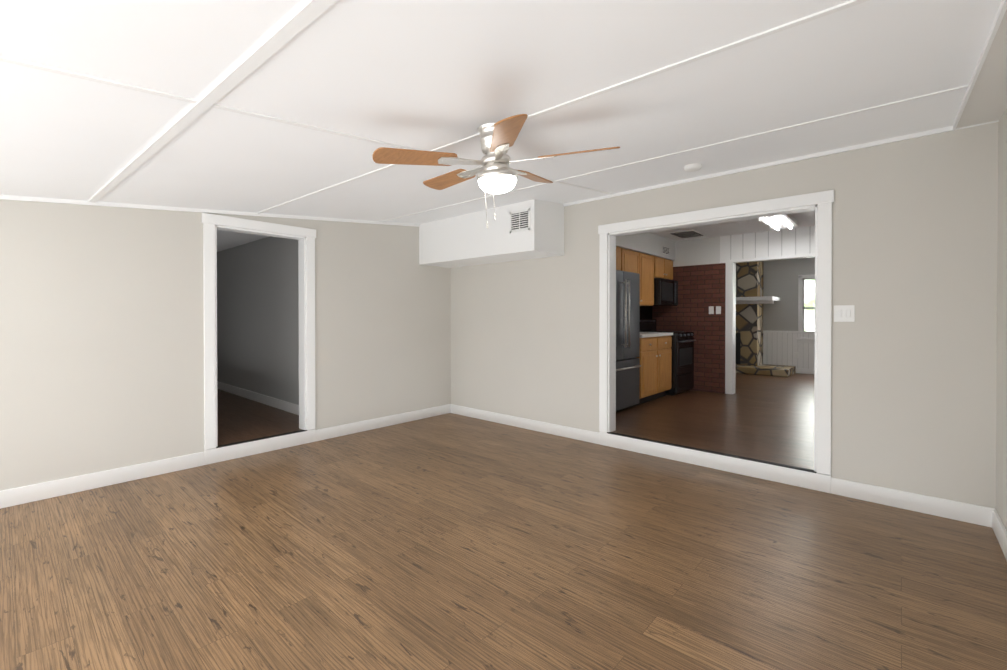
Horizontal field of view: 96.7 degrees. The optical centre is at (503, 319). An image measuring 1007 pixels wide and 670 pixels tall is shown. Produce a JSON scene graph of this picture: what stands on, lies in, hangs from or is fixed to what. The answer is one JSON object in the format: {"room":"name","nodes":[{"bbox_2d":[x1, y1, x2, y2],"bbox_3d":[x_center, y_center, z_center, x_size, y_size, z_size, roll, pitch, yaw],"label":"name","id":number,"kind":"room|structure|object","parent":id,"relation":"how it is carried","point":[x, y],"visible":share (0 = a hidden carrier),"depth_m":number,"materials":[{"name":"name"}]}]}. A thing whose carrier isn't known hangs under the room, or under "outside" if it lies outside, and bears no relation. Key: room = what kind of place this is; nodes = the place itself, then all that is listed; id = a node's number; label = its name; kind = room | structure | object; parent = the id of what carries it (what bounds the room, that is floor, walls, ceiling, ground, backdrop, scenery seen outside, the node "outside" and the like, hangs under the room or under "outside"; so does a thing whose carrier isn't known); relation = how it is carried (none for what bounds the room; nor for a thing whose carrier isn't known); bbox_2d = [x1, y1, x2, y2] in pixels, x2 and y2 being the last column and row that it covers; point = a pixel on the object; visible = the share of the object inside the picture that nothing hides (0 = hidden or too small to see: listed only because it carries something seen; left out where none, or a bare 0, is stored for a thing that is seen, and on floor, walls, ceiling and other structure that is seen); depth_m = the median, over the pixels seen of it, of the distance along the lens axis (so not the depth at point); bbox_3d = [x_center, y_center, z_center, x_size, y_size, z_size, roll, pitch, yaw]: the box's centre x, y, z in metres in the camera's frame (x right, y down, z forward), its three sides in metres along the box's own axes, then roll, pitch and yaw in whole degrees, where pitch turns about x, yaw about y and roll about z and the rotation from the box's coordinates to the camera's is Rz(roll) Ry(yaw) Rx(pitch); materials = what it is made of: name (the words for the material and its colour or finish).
{"room":"empty living room","nodes":[
{"label":"empty living room","id":0,"kind":"room"},
{"bbox_2d":[0,199,450,490],"bbox_3d":[-2.532,-0.043,3.897,0.120,2.552,5.640,0,0,42],"label":"wall","id":1,"kind":"structure","parent":0,"point":[101,338],"depth_m":3.50,"materials":[{"name":"beige paint"}]},
{"bbox_2d":[0,195,419,226],"bbox_3d":[-2.480,-0.929,3.846,0.020,0.557,5.400,0,0,42],"label":"crown molding","id":2,"kind":"structure","parent":1,"relation":"attached to","point":[4,197],"depth_m":3.65,"materials":[{"name":"white paint"}]},
{"bbox_2d":[0,404,451,508],"bbox_3d":[-2.480,1.170,3.858,0.019,0.126,5.400,0,0,42],"label":"baseboard","id":3,"kind":"structure","parent":1,"relation":"attached to","point":[50,489],"depth_m":3.73,"materials":[{"name":"white paint"}]},
{"bbox_2d":[202,213,315,449],"bbox_3d":[-2.268,0.098,4.192,0.164,2.005,0.984,0,0,42],"label":"door frame","id":4,"kind":"structure","parent":1,"relation":"attached to","point":[304,237],"depth_m":4.12,"materials":[{"name":"white paint"}]},
{"bbox_2d":[216,430,306,447],"bbox_3d":[-2.229,1.101,4.163,0.050,0.007,0.790,0,0,42],"label":"trim","id":5,"kind":"structure","parent":1,"relation":"attached to","point":[256,439],"depth_m":4.14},
{"bbox_2d":[217,236,298,404],"bbox_3d":[-3.255,-0.034,6.022,3.780,2.248,0.120,0,0,42],"label":"wall","id":6,"kind":"structure","parent":0,"point":[257,317],"depth_m":5.79,"materials":[{"name":"grey paint"}]},
{"bbox_2d":[217,381,298,414],"bbox_3d":[-3.308,1.033,5.984,3.759,0.115,0.016,0,0,42],"label":"baseboard","id":7,"kind":"structure","parent":6,"relation":"attached to","point":[293,408],"depth_m":5.86,"materials":[{"name":"white paint"}]},
{"bbox_2d":[217,389,301,445],"bbox_3d":[-4.538,1.163,4.581,4.020,0.130,3.990,0,0,42],"label":"floor","id":8,"kind":"structure","parent":0,"point":[239,418],"depth_m":4.87,"materials":[{"name":"wood"}]},
{"bbox_2d":[0,0,1001,251],"bbox_3d":[-2.132,-0.991,3.537,8.990,0.653,5.640,0,0,42],"label":"ceiling","id":9,"kind":"structure","parent":0,"point":[426,75],"depth_m":1.85,"materials":[{"name":"white paint"}]},
{"bbox_2d":[0,0,968,221],"bbox_3d":[-0.747,-0.929,2.296,4.670,0.534,5.380,0,0,42],"label":"batten","id":10,"kind":"object","parent":9,"relation":"attached to","point":[308,12],"visible":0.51,"depth_m":1.77,"materials":[{"name":"white paint"}]},
{"bbox_2d":[419,199,563,267],"bbox_3d":[-0.199,-0.945,5.091,1.780,0.540,0.510,0,0,42],"label":"ceiling box","id":11,"kind":"object","parent":9,"relation":"attached to","point":[470,239],"visible":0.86,"depth_m":4.73,"materials":[{"name":"white paint"}]},
{"bbox_2d":[510,208,529,232],"bbox_3d":[0.160,-0.976,4.425,0.260,0.210,0.010,0,0,42],"label":"air vent","id":12,"kind":"object","parent":11,"relation":"attached to","point":[519,220],"visible":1,"depth_m":4.42,"materials":[{"name":"white plastic"}]},
{"bbox_2d":[372,114,619,227],"bbox_3d":[-0.047,-0.735,2.345,1.167,0.515,1.185,0,6,42],"label":"ceiling fan","id":13,"kind":"object","parent":9,"relation":"hanging from","point":[498,175],"visible":1,"depth_m":2.22,"materials":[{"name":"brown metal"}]},
{"bbox_2d":[684,163,701,171],"bbox_3d":[1.424,-1.142,3.363,0.128,0.040,0.128,0,0,42],"label":"smoke detector","id":14,"kind":"object","parent":9,"relation":"attached to","point":[694,167],"visible":0.88,"depth_m":3.33,"materials":[{"name":"white plastic"}]},
{"bbox_2d":[0,413,1006,669],"bbox_3d":[-0.673,1.292,2.256,5.090,0.100,5.640,0,0,42],"label":"floor","id":15,"kind":"structure","parent":0,"point":[450,541],"depth_m":2.23,"materials":[{"name":"wood"}]},
{"bbox_2d":[616,247,623,270],"bbox_3d":[1.084,-0.771,5.522,0.348,0.308,0.895,0,0,42],"label":"upper cabinet","id":16,"kind":"object","parent":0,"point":[619,251],"depth_m":5.73,"materials":[{"name":"brown wood"}]},
{"bbox_2d":[624,249,655,305],"bbox_3d":[1.733,-0.566,6.251,0.354,0.728,1.013,0,0,42],"label":"upper cabinet","id":17,"kind":"object","parent":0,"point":[648,268],"depth_m":6.26,"materials":[{"name":"brown wood"}]},
{"bbox_2d":[616,232,674,260],"bbox_3d":[1.564,-1.080,6.053,0.380,0.300,3.030,0,0,42],"label":"ceiling soffit","id":18,"kind":"structure","parent":0,"point":[648,243],"depth_m":6.31,"materials":[{"name":"paint"}]},
{"bbox_2d":[662,246,668,254],"bbox_3d":[2.450,-1.040,6.758,0.012,0.110,0.260,0,0,42],"label":"air vent","id":19,"kind":"object","parent":18,"relation":"attached to","point":[665,250],"visible":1,"depth_m":6.74,"materials":[{"name":"white plastic"}]},
{"bbox_2d":[652,263,725,392],"bbox_3d":[2.886,0.124,6.993,1.120,1.920,0.120,0,0,42],"label":"brick wall","id":20,"kind":"structure","parent":0,"point":[701,289],"depth_m":6.79,"materials":[{"name":"red brick"}]},
{"bbox_2d":[640,306,651,318],"bbox_3d":[1.843,-0.009,6.654,0.008,0.450,1.770,0,0,42],"label":"backsplash","id":21,"kind":"structure","parent":20,"relation":"attached to","point":[645,312],"depth_m":7.13,"materials":[{"name":"black tile"}]},
{"bbox_2d":[656,257,672,279],"bbox_3d":[2.316,-0.779,6.912,0.348,0.308,0.706,0,0,42],"label":"upper cabinet","id":22,"kind":"object","parent":20,"relation":"attached to","point":[664,267],"depth_m":6.80,"materials":[{"name":"brown wood"}]},
{"bbox_2d":[653,278,677,305],"bbox_3d":[2.358,-0.413,6.875,0.464,0.395,0.700,0,0,42],"label":"over-the-range microwave","id":23,"kind":"object","parent":22,"relation":"attached to","point":[665,292],"visible":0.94,"depth_m":6.64,"materials":[{"name":"black metal"}]},
{"bbox_2d":[709,306,713,313],"bbox_3d":[3.111,-0.142,6.703,0.070,0.115,0.012,0,0,42],"label":"light switch","id":24,"kind":"object","parent":20,"relation":"attached to","point":[711,309],"depth_m":6.70,"materials":[{"name":"white plastic"}]},
{"bbox_2d":[716,306,720,313],"bbox_3d":[3.186,-0.141,6.637,0.070,0.115,0.012,0,0,42],"label":"light switch","id":25,"kind":"object","parent":20,"relation":"attached to","point":[718,308],"depth_m":6.64,"materials":[{"name":"white plastic"}]},
{"bbox_2d":[612,373,813,469],"bbox_3d":[3.897,1.153,6.369,3.710,0.130,6.820,0,0,42],"label":"floor","id":26,"kind":"structure","parent":0,"point":[765,418],"depth_m":4.92,"materials":[{"name":"wood"}]},
{"bbox_2d":[616,270,640,411],"bbox_3d":[1.204,0.258,5.418,0.656,1.670,0.890,0,0,42],"label":"refrigerator","id":27,"kind":"object","parent":26,"relation":"on","point":[628,365],"visible":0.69,"depth_m":5.30,"materials":[{"name":"black metal"}]},
{"bbox_2d":[632,332,672,405],"bbox_3d":[1.835,0.587,6.163,0.634,1.005,1.020,0,0,42],"label":"base cabinet","id":28,"kind":"object","parent":26,"relation":"on","point":[655,374],"visible":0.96,"depth_m":5.93,"materials":[{"name":"brown wood"}]},
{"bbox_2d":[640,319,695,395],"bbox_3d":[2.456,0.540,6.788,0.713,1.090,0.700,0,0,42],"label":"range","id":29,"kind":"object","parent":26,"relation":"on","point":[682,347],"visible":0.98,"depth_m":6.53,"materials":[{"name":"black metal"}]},
{"bbox_2d":[725,262,735,393],"bbox_3d":[3.342,0.127,6.588,0.100,1.919,0.160,0,0,42],"label":"post","id":30,"kind":"object","parent":26,"relation":"on","point":[730,327],"visible":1,"depth_m":6.53,"materials":[{"name":"white paint"}]},
{"bbox_2d":[736,261,795,376],"bbox_3d":[5.125,-0.088,9.102,1.270,2.319,0.849,0,0,42],"label":"stone fireplace","id":31,"kind":"object","parent":26,"relation":"on","point":[751,300],"visible":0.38,"depth_m":9.07,"materials":[{"name":"brown stone"}]},
{"bbox_2d":[450,122,997,508],"bbox_3d":[1.158,-0.046,4.314,5.090,2.552,0.120,0,0,42],"label":"wall","id":32,"kind":"structure","parent":0,"point":[914,282],"depth_m":3.04,"materials":[{"name":"beige paint"}]},
{"bbox_2d":[607,432,816,472],"bbox_3d":[1.649,1.104,3.811,1.680,0.007,0.050,0,0,42],"label":"trim","id":33,"kind":"structure","parent":32,"relation":"attached to","point":[714,452],"depth_m":3.68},
{"bbox_2d":[598,190,833,474],"bbox_3d":[1.681,0.090,3.841,1.874,2.025,0.154,0,0,42],"label":"door frame","id":34,"kind":"structure","parent":32,"relation":"attached to","point":[820,203],"depth_m":3.47,"materials":[{"name":"white paint"}]},
{"bbox_2d":[452,404,987,526],"bbox_3d":[1.116,1.167,4.265,4.800,0.126,0.019,0,0,42],"label":"baseboard","id":35,"kind":"structure","parent":32,"relation":"attached to","point":[961,511],"depth_m":3.45,"materials":[{"name":"white paint"}]},
{"bbox_2d":[563,120,998,206],"bbox_3d":[1.123,-1.196,4.244,4.820,0.028,0.020,0,0,42],"label":"crown molding","id":36,"kind":"structure","parent":32,"relation":"attached to","point":[749,168],"depth_m":3.33,"materials":[{"name":"white paint"}]},
{"bbox_2d":[834,305,854,321],"bbox_3d":[2.387,-0.043,3.137,0.116,0.116,0.011,0,0,42],"label":"switch plate","id":37,"kind":"object","parent":32,"relation":"attached to","point":[844,313],"visible":1,"depth_m":3.13,"materials":[{"name":"white plastic"}]},
{"bbox_2d":[649,211,814,240],"bbox_3d":[3.937,-1.282,6.400,3.710,0.100,6.700,0,0,42],"label":"ceiling","id":38,"kind":"structure","parent":0,"point":[805,219],"depth_m":6.04,"materials":[{"name":"white paint"}]},
{"bbox_2d":[668,230,705,237],"bbox_3d":[2.636,-1.226,6.425,0.350,0.013,0.550,0,0,42],"label":"ceiling vent","id":39,"kind":"object","parent":38,"relation":"in","point":[687,234],"visible":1,"depth_m":6.41,"materials":[{"name":"grey plastic"}]},
{"bbox_2d":[756,214,798,230],"bbox_3d":[3.207,-1.183,5.283,0.300,0.085,1.200,0,0,42],"label":"fluorescent ceiling light","id":40,"kind":"object","parent":38,"relation":"attached to","point":[789,221],"visible":0.58,"depth_m":5.36,"materials":[{"name":"white plastic"}]},
{"bbox_2d":[673,226,814,266],"bbox_3d":[3.761,-1.031,6.202,3.470,0.400,0.132,0,0,42],"label":"header beam","id":41,"kind":"structure","parent":0,"point":[792,243],"depth_m":6.37,"materials":[{"name":"paint"}]},
{"bbox_2d":[763,257,814,330],"bbox_3d":[6.124,-0.087,8.865,3.420,2.320,0.120,0,0,42],"label":"wall","id":42,"kind":"structure","parent":0,"point":[780,278],"depth_m":9.13,"materials":[{"name":"grey paint"}]},
{"bbox_2d":[763,330,814,373],"bbox_3d":[6.073,0.651,8.820,3.470,0.845,0.022,0,0,42],"label":"wainscoting","id":43,"kind":"structure","parent":42,"relation":"attached to","point":[781,347],"depth_m":9.07,"materials":[{"name":"white paint"}]},
{"bbox_2d":[797,274,814,342],"bbox_3d":[6.278,-0.213,8.654,1.010,1.345,0.110,0,0,42],"label":"window","id":44,"kind":"structure","parent":42,"relation":"in","point":[806,302],"depth_m":8.91,"materials":[{"name":"glass"}]},
{"bbox_2d":[996,109,1006,530],"bbox_3d":[1.147,-0.018,0.555,0.120,2.540,5.520,0,0,42],"label":"wall","id":45,"kind":"structure","parent":0,"point":[1001,452],"depth_m":2.53,"materials":[{"name":"beige paint"}]},
{"bbox_2d":[953,0,1006,129],"bbox_3d":[1.070,-0.911,0.698,0.192,0.555,5.400,0,0,42],"label":"soffit","id":46,"kind":"object","parent":45,"relation":"attached to","point":[984,99],"depth_m":2.06,"materials":[{"name":"white paint"}]},
{"bbox_2d":[988,507,1006,559],"bbox_3d":[1.136,1.194,0.652,0.016,0.115,5.400,0,0,42],"label":"baseboard","id":47,"kind":"structure","parent":45,"relation":"attached to","point":[994,521],"depth_m":2.50,"materials":[{"name":"white paint"}]}
]}

